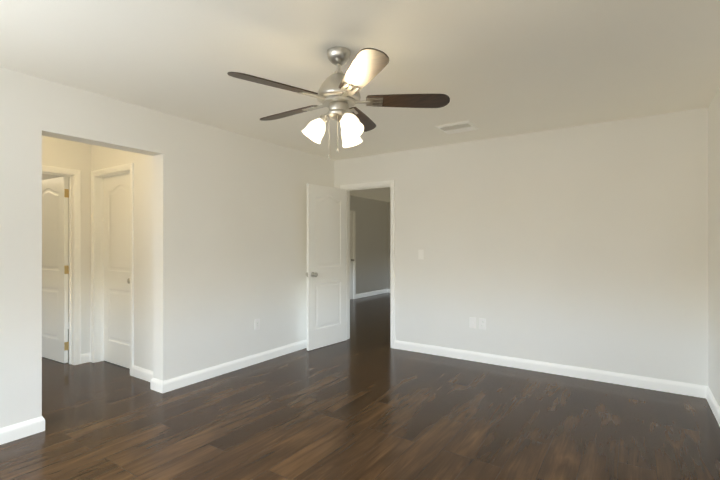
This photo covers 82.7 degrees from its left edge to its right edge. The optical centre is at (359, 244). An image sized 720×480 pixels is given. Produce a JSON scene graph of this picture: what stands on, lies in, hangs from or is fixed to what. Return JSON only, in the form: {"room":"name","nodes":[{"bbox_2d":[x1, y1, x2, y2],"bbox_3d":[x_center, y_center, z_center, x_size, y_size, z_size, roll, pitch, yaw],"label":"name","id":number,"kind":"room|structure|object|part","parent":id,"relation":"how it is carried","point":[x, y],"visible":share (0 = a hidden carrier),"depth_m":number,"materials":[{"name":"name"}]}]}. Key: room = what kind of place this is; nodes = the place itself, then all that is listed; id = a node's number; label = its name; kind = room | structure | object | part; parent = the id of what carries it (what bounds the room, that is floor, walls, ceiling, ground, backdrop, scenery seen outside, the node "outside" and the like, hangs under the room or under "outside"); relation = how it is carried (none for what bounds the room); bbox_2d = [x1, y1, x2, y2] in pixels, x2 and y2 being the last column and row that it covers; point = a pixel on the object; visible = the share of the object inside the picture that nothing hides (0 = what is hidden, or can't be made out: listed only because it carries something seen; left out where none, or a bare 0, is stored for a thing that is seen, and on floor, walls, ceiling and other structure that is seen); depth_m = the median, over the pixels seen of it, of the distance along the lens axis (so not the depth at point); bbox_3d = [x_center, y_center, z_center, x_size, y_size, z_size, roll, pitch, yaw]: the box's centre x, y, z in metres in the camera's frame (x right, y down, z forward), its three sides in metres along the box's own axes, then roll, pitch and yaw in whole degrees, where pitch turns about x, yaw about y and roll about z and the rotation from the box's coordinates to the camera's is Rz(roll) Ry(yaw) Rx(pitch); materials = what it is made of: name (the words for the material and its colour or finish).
{"room":"empty bedroom","nodes":[
{"label":"empty bedroom","id":0,"kind":"room"},
{"bbox_2d":[42,174,68,321],"bbox_3d":[-5.082,0.073,5.469,0.120,2.440,3.140,0,0,34],"label":"wall","id":1,"kind":"structure","parent":0,"point":[46,176],"depth_m":6.28,"materials":[{"name":"beige paint"}]},
{"bbox_2d":[42,136,90,353],"bbox_3d":[-2.872,0.072,4.772,0.120,2.440,4.430,0,0,34],"label":"wall","id":2,"kind":"structure","parent":0,"point":[61,153],"depth_m":4.46,"materials":[{"name":"beige paint"}]},
{"bbox_2d":[42,176,68,362],"bbox_3d":[-3.506,0.275,4.620,0.764,2.018,0.173,0,0,31],"label":"bathroom door","id":3,"kind":"structure","parent":2,"relation":"in","point":[55,266],"depth_m":4.52,"materials":[{"name":"white paint"}]},
{"bbox_2d":[42,165,80,364],"bbox_3d":[-3.324,0.245,4.094,0.156,2.093,0.886,0,0,34],"label":"door frame","id":4,"kind":"structure","parent":2,"relation":"attached to","point":[74,175],"depth_m":4.39,"materials":[{"name":"white wood"}]},
{"bbox_2d":[81,352,90,363],"bbox_3d":[-2.988,1.242,4.466,0.026,0.100,0.106,0,0,34],"label":"baseboard","id":5,"kind":"structure","parent":2,"relation":"attached to","point":[85,357],"depth_m":4.46,"materials":[{"name":"white wood"}]},
{"bbox_2d":[91,145,152,370],"bbox_3d":[-2.397,0.072,4.209,1.535,2.440,0.120,0,0,34],"label":"wall","id":6,"kind":"structure","parent":0,"point":[103,157],"depth_m":3.94,"materials":[{"name":"beige paint"}]},
{"bbox_2d":[91,163,133,375],"bbox_3d":[-2.552,0.245,4.313,0.868,2.093,0.156,0,0,34],"label":"door frame","id":7,"kind":"structure","parent":6,"relation":"attached to","point":[97,178],"depth_m":4.47,"materials":[{"name":"white wood"}]},
{"bbox_2d":[103,174,129,368],"bbox_3d":[-2.534,0.275,4.347,0.746,2.018,0.173,0,0,34],"label":"closet door","id":8,"kind":"structure","parent":6,"relation":"in","point":[116,269],"depth_m":4.37,"materials":[{"name":"white paint"}]},
{"bbox_2d":[0,67,333,427],"bbox_3d":[-1.841,0.071,3.515,0.160,2.440,5.140,0,0,34],"label":"wall","id":9,"kind":"structure","parent":0,"point":[229,237],"depth_m":3.71,"materials":[{"name":"beige paint"}]},
{"bbox_2d":[0,416,44,444],"bbox_3d":[-2.648,1.241,2.145,0.015,0.100,1.665,0,0,34],"label":"baseboard","id":10,"kind":"structure","parent":9,"relation":"attached to","point":[21,430],"depth_m":2.73,"materials":[{"name":"white wood"}]},
{"bbox_2d":[132,339,306,392],"bbox_3d":[-1.275,1.242,4.738,0.785,0.100,2.475,0,0,34],"label":"baseboard","id":11,"kind":"structure","parent":9,"relation":"attached to","point":[160,386],"depth_m":3.98,"materials":[{"name":"white wood"}]},
{"bbox_2d":[0,292,719,479],"bbox_3d":[-0.275,1.353,5.631,8.300,0.120,10.700,0,0,34],"label":"floor","id":12,"kind":"structure","parent":0,"point":[365,401],"depth_m":2.93,"materials":[{"name":"brown wood"}]},
{"bbox_2d":[0,0,719,201],"bbox_3d":[-0.275,-1.207,5.632,8.300,0.120,10.700,0,0,34],"label":"ceiling","id":13,"kind":"structure","parent":0,"point":[495,68],"depth_m":2.53,"materials":[{"name":"paint"}]},
{"bbox_2d":[227,46,449,158],"bbox_3d":[-0.167,-0.827,2.478,1.226,0.645,1.272,0,0,34],"label":"fan","id":14,"kind":"object","parent":13,"relation":"hanging from","point":[338,95],"visible":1,"depth_m":2.38,"materials":[{"name":"brown wood"}]},
{"bbox_2d":[435,121,479,133],"bbox_3d":[0.959,-1.140,4.017,0.335,0.016,0.320,0,0,34],"label":"ceiling vent","id":15,"kind":"object","parent":13,"relation":"in","point":[458,127],"visible":1,"depth_m":3.98,"materials":[{"name":"white metal"}]},
{"bbox_2d":[350,195,386,293],"bbox_3d":[-0.665,0.075,9.033,0.120,2.440,5.110,0,0,34],"label":"wall","id":16,"kind":"structure","parent":0,"point":[371,245],"depth_m":10.32,"materials":[{"name":"beige paint"}]},
{"bbox_2d":[350,213,353,298],"bbox_3d":[-0.383,0.278,9.387,0.173,2.018,0.764,0,0,34],"label":"hall door","id":17,"kind":"structure","parent":16,"relation":"in","point":[351,256],"depth_m":9.63,"materials":[{"name":"white paint"}]},
{"bbox_2d":[350,210,355,298],"bbox_3d":[-0.406,0.248,9.407,0.139,2.093,0.886,0,0,34],"label":"door frame","id":18,"kind":"structure","parent":16,"relation":"attached to","point":[354,253],"depth_m":9.71,"materials":[{"name":"white wood"}]},
{"bbox_2d":[356,289,386,298],"bbox_3d":[0.315,1.245,10.383,0.015,0.100,1.536,0,0,34],"label":"baseboard","id":19,"kind":"structure","parent":16,"relation":"attached to","point":[361,295],"depth_m":10.30,"materials":[{"name":"white wood"}]},
{"bbox_2d":[387,202,389,288],"bbox_3d":[2.474,0.075,9.940,4.340,2.440,0.120,0,0,34],"label":"wall","id":20,"kind":"structure","parent":0,"point":[388,245],"depth_m":11.01,"materials":[{"name":"beige paint"}]},
{"bbox_2d":[334,108,707,385],"bbox_3d":[0.445,0.072,5.152,6.270,2.440,0.120,0,0,34],"label":"wall","id":21,"kind":"structure","parent":0,"point":[583,246],"depth_m":4.04,"materials":[{"name":"beige paint"}]},
{"bbox_2d":[306,184,346,350],"bbox_3d":[-0.412,0.275,5.224,0.173,2.018,0.714,0,0,39],"label":"bedroom door","id":22,"kind":"structure","parent":21,"relation":"in","point":[326,273],"depth_m":5.18,"materials":[{"name":"white paint"}]},
{"bbox_3d":[-0.602,0.369,4.986,0.173,0.066,0.104,0,0,39],"label":"knob","id":23,"kind":"part","parent":22,"relation":"part of","materials":[{"name":"silver metal"}]},
{"bbox_2d":[340,180,394,347],"bbox_3d":[0.120,0.246,5.368,0.836,2.093,0.156,0,0,34],"label":"door frame","id":24,"kind":"structure","parent":21,"relation":"attached to","point":[372,185],"depth_m":5.12,"materials":[{"name":"white wood"}]},
{"bbox_2d":[418,250,423,258],"bbox_3d":[0.728,0.122,4.883,0.070,0.115,0.014,0,0,34],"label":"switch plate","id":25,"kind":"object","parent":21,"relation":"attached to","point":[420,254],"visible":1,"depth_m":4.88,"materials":[{"name":"white plastic"}]},
{"bbox_2d":[470,317,475,327],"bbox_3d":[1.248,0.872,4.535,0.070,0.115,0.016,0,0,34],"label":"outlet","id":26,"kind":"object","parent":21,"relation":"attached to","point":[472,322],"visible":1,"depth_m":4.53,"materials":[{"name":"white plastic"}]},
{"bbox_2d":[479,318,485,329],"bbox_3d":[1.341,0.872,4.477,0.070,0.115,0.009,0,0,34],"label":"electrical outlet","id":27,"kind":"object","parent":21,"relation":"attached to","point":[482,323],"visible":1,"depth_m":4.47,"materials":[{"name":"white plastic"}]},
{"bbox_2d":[394,340,703,397],"bbox_3d":[1.655,1.242,4.264,2.941,0.100,0.015,0,0,34],"label":"baseboard","id":28,"kind":"structure","parent":21,"relation":"attached to","point":[681,388],"depth_m":4.02,"materials":[{"name":"white wood"}]},
{"bbox_2d":[708,87,719,406],"bbox_3d":[1.546,0.070,1.259,0.120,2.440,5.140,0,0,34],"label":"wall","id":29,"kind":"structure","parent":0,"point":[714,246],"depth_m":3.17,"materials":[{"name":"beige paint"}]},
{"bbox_2d":[704,386,719,425],"bbox_3d":[1.523,1.240,1.345,0.015,0.100,5.020,0,0,34],"label":"baseboard","id":30,"kind":"structure","parent":29,"relation":"attached to","point":[708,395],"depth_m":3.16,"materials":[{"name":"white wood"}]}
]}

